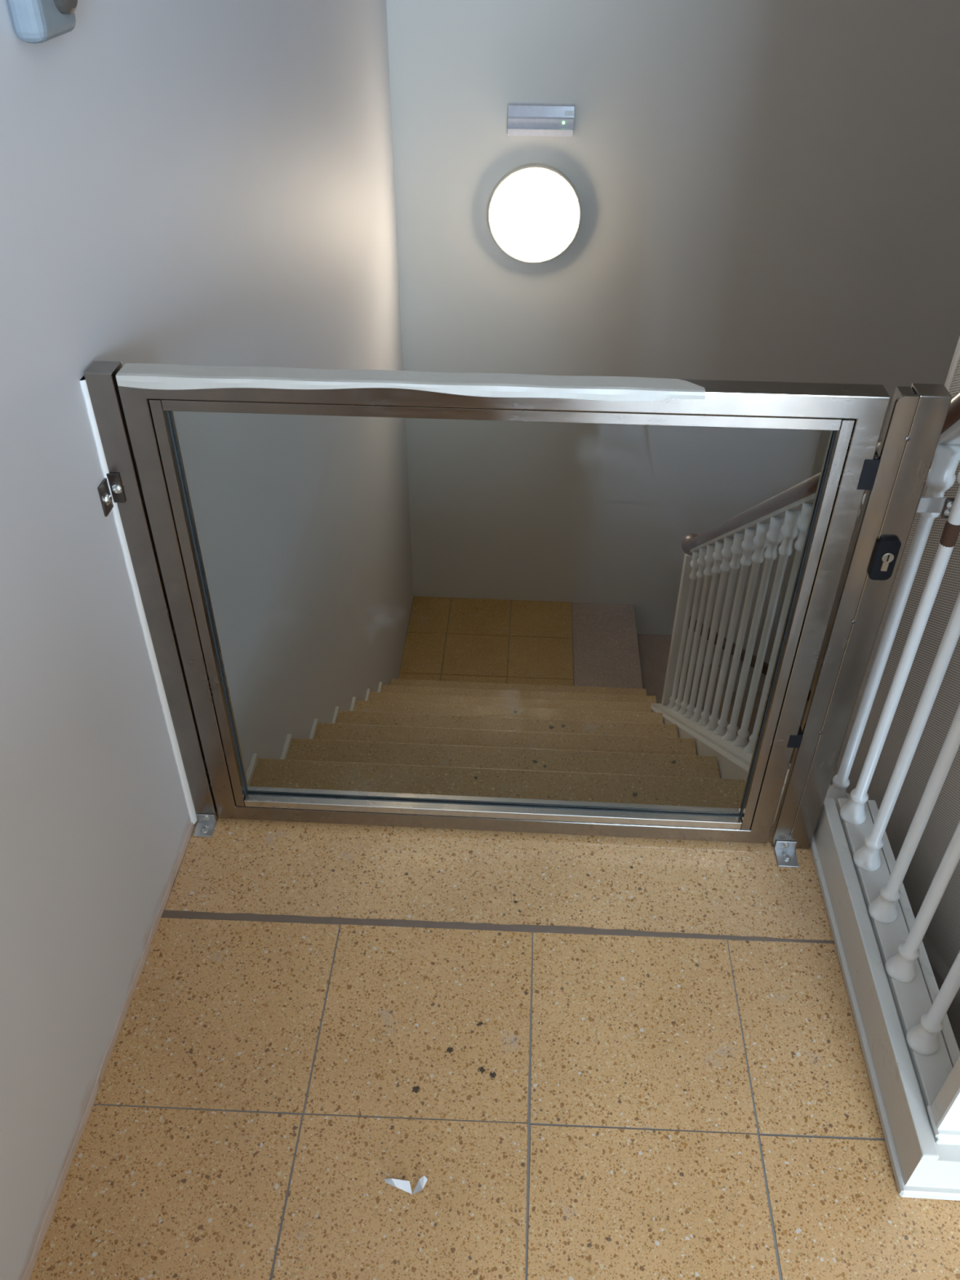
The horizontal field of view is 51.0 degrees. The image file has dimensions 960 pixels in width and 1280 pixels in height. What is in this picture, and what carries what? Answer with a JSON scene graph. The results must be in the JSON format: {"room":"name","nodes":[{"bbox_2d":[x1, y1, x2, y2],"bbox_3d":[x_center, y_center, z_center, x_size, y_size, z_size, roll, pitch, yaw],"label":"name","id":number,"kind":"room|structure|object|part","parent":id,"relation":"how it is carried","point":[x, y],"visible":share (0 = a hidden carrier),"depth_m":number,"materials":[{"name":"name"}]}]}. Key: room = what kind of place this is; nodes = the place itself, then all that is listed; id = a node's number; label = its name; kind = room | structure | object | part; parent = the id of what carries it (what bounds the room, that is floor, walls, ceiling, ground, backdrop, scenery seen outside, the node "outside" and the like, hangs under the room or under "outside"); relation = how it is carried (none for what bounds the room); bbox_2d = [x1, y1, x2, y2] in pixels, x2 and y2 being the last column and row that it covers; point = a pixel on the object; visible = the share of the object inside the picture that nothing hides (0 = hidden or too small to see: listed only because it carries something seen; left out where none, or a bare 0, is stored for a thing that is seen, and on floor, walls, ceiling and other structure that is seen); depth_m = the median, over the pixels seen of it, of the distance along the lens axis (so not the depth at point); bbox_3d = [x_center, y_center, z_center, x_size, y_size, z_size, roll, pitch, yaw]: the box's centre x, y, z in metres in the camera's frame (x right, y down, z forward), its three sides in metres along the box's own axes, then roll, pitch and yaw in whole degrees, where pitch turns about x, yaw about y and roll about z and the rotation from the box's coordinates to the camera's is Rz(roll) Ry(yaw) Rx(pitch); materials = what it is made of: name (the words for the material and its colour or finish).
{"room":"stairwell landing","nodes":[
{"label":"stairwell landing","id":0,"kind":"room"},
{"bbox_2d":[0,0,413,1279],"bbox_3d":[-0.684,1.628,1.642,0.150,7.150,8.848,2,39,2],"label":"wall","id":1,"kind":"structure","parent":0,"point":[183,182],"depth_m":1.62,"materials":[{"name":"paint"}]},
{"bbox_2d":[6,0,77,43],"bbox_3d":[-0.509,-0.766,1.170,0.053,0.114,0.113,2,39,2],"label":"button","id":2,"kind":"object","parent":1,"relation":"attached to","point":[33,21],"visible":1,"depth_m":1.16,"materials":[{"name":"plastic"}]},
{"bbox_2d":[22,822,194,1279],"bbox_3d":[-0.693,1.960,-0.115,0.005,0.015,5.188,2,39,2],"label":"baseboard","id":3,"kind":"structure","parent":1,"relation":"attached to","point":[49,1215],"depth_m":1.53,"materials":[{"name":"paint"}]},
{"bbox_2d":[29,817,959,1279],"bbox_3d":[0.799,2.139,-0.158,3.000,0.200,5.467,2,39,2],"label":"floor","id":4,"kind":"structure","parent":0,"point":[596,1057],"depth_m":1.52,"materials":[{"name":"tile"}]},
{"bbox_2d":[79,360,218,837],"bbox_3d":[-0.523,-0.007,1.644,0.046,0.906,0.078,2,39,2],"label":"gate post","id":5,"kind":"object","parent":4,"relation":"on","point":[120,491],"visible":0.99,"depth_m":1.57,"materials":[{"name":"metal"}]},
{"bbox_2d":[384,1175,427,1194],"bbox_3d":[-0.104,0.759,1.403,0.062,0.010,0.022,2,39,2],"label":"paper scrap","id":6,"kind":"object","parent":4,"relation":"on","point":[405,1185],"visible":1,"depth_m":1.40,"materials":[{"name":"white paper"}]},
{"bbox_2d":[770,383,955,867],"bbox_3d":[0.613,0.038,1.594,0.135,0.906,0.084,2,39,2],"label":"post","id":7,"kind":"object","parent":4,"relation":"on","point":[917,413],"visible":1,"depth_m":1.52,"materials":[{"name":"metal"}]},
{"bbox_2d":[115,363,890,843],"bbox_3d":[0.027,-0.001,1.632,1.045,0.894,0.043,2,39,2],"label":"gate","id":8,"kind":"object","parent":7,"relation":"attached to","point":[855,414],"visible":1,"depth_m":1.45,"materials":[{"name":"metal"}]},
{"bbox_3d":[0.591,-0.118,1.470,0.033,0.072,0.007,2,39,2],"label":"lock plate","id":9,"kind":"part","parent":7,"relation":"part of","materials":[{"name":"black plastic"}]},
{"bbox_2d":[809,797,959,1200],"bbox_3d":[0.688,0.524,1.622,0.174,0.112,0.676,2,39,2],"label":"trim","id":10,"kind":"structure","parent":4,"relation":"on","point":[904,1082],"depth_m":1.53,"materials":[{"name":"paint"}]},
{"bbox_2d":[398,595,643,688],"bbox_3d":[0.211,0.144,5.232,1.222,0.150,0.990,2,39,2],"label":"floor","id":11,"kind":"structure","parent":0,"point":[457,639],"depth_m":5.27,"materials":[{"name":"tile"}]},
{"bbox_2d":[245,678,850,822],"bbox_3d":[0.146,0.328,3.361,1.262,1.892,2.270,2,39,2],"label":"staircase","id":12,"kind":"structure","parent":11,"relation":"on","point":[473,739],"depth_m":2.66,"materials":[{"name":"stone"}]},
{"bbox_3d":[-0.529,0.353,2.229,0.012,0.020,0.272,2,39,2],"label":"step skirting","id":13,"kind":"part","parent":12,"relation":"part of","materials":[{"name":"white paint"}]},
{"bbox_3d":[-0.514,0.340,2.571,0.012,0.020,0.272,2,39,2],"label":"step skirting","id":14,"kind":"part","parent":12,"relation":"part of","materials":[{"name":"white paint"}]},
{"bbox_3d":[-0.499,0.327,2.913,0.012,0.020,0.272,2,39,2],"label":"step skirting","id":15,"kind":"part","parent":12,"relation":"part of","materials":[{"name":"white paint"}]},
{"bbox_3d":[-0.484,0.313,3.254,0.012,0.020,0.272,2,39,2],"label":"step skirting","id":16,"kind":"part","parent":12,"relation":"part of","materials":[{"name":"white paint"}]},
{"bbox_3d":[-0.469,0.300,3.596,0.012,0.020,0.272,2,39,2],"label":"step skirting","id":17,"kind":"part","parent":12,"relation":"part of","materials":[{"name":"white paint"}]},
{"bbox_3d":[-0.455,0.287,3.938,0.012,0.020,0.272,2,39,2],"label":"step skirting","id":18,"kind":"part","parent":12,"relation":"part of","materials":[{"name":"white paint"}]},
{"bbox_3d":[-0.440,0.273,4.280,0.012,0.020,0.272,2,39,2],"label":"step skirting","id":19,"kind":"part","parent":12,"relation":"part of","materials":[{"name":"white paint"}]},
{"bbox_2d":[661,391,959,1139],"bbox_3d":[0.732,0.088,2.437,0.136,2.378,2.465,2,39,2],"label":"balustrade","id":20,"kind":"object","parent":12,"relation":"on","point":[780,517],"visible":0.77,"depth_m":1.71,"materials":[{"name":"metal"}]},
{"bbox_3d":[0.766,-0.022,3.886,0.040,0.748,0.040,2,39,2],"label":"newel post","id":21,"kind":"part","parent":20,"relation":"part of","materials":[{"name":"white paint"}]},
{"bbox_3d":[0.766,-0.341,3.607,0.090,0.073,0.099,2,39,2],"label":"rail knob","id":22,"kind":"part","parent":20,"relation":"part of","materials":[{"name":"brown wood"}]},
{"bbox_3d":[0.701,-0.153,2.226,0.058,1.481,2.431,2,39,2],"label":"handrail","id":23,"kind":"part","parent":20,"relation":"part of","materials":[{"name":"brown wood"}]},
{"bbox_3d":[0.669,0.275,1.063,0.105,0.961,0.033,2,39,2],"label":"newel post","id":24,"kind":"part","parent":20,"relation":"part of","materials":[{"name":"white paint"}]},
{"bbox_2d":[636,633,803,763],"bbox_3d":[1.617,0.630,5.542,1.718,1.212,0.946,2,39,2],"label":"staircase","id":25,"kind":"structure","parent":11,"relation":"attached to","point":[654,649],"depth_m":5.54,"materials":[{"name":"grey stone"}]},
{"bbox_2d":[386,0,959,720],"bbox_3d":[1.210,-1.010,4.972,3.150,7.150,0.150,2,39,2],"label":"wall","id":26,"kind":"structure","parent":0,"point":[767,190],"depth_m":4.36,"materials":[{"name":"paint"}]},
{"bbox_2d":[488,163,581,262],"bbox_3d":[0.230,-1.792,4.257,0.394,0.394,0.106,2,39,2],"label":"round lamp","id":27,"kind":"object","parent":26,"relation":"attached to","point":[535,211],"visible":1,"depth_m":4.21,"materials":[{"name":"white glass"}]},
{"bbox_2d":[507,102,574,137],"bbox_3d":[0.245,-2.093,4.054,0.268,0.116,0.048,2,39,2],"label":"emergency light","id":28,"kind":"object","parent":26,"relation":"attached to","point":[526,119],"visible":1,"depth_m":4.04,"materials":[{"name":"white plastic"}]},
{"bbox_2d":[688,616,811,700],"bbox_3d":[1.848,0.283,5.838,1.450,1.021,0.030,2,39,2],"label":"trim","id":29,"kind":"structure","parent":26,"relation":"attached to","point":[765,667],"depth_m":5.69,"materials":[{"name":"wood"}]},
{"bbox_3d":[1.038,2.725,6.098,3.000,0.100,2.748,2,39,2],"label":"floor","id":30,"kind":"structure","parent":0,"visible":0},
{"bbox_2d":[830,336,959,1051],"bbox_3d":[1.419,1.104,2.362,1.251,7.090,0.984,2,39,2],"label":"stair railing","id":31,"kind":"object","parent":30,"relation":"on","point":[941,939],"visible":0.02,"depth_m":1.85,"materials":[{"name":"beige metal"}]}
]}

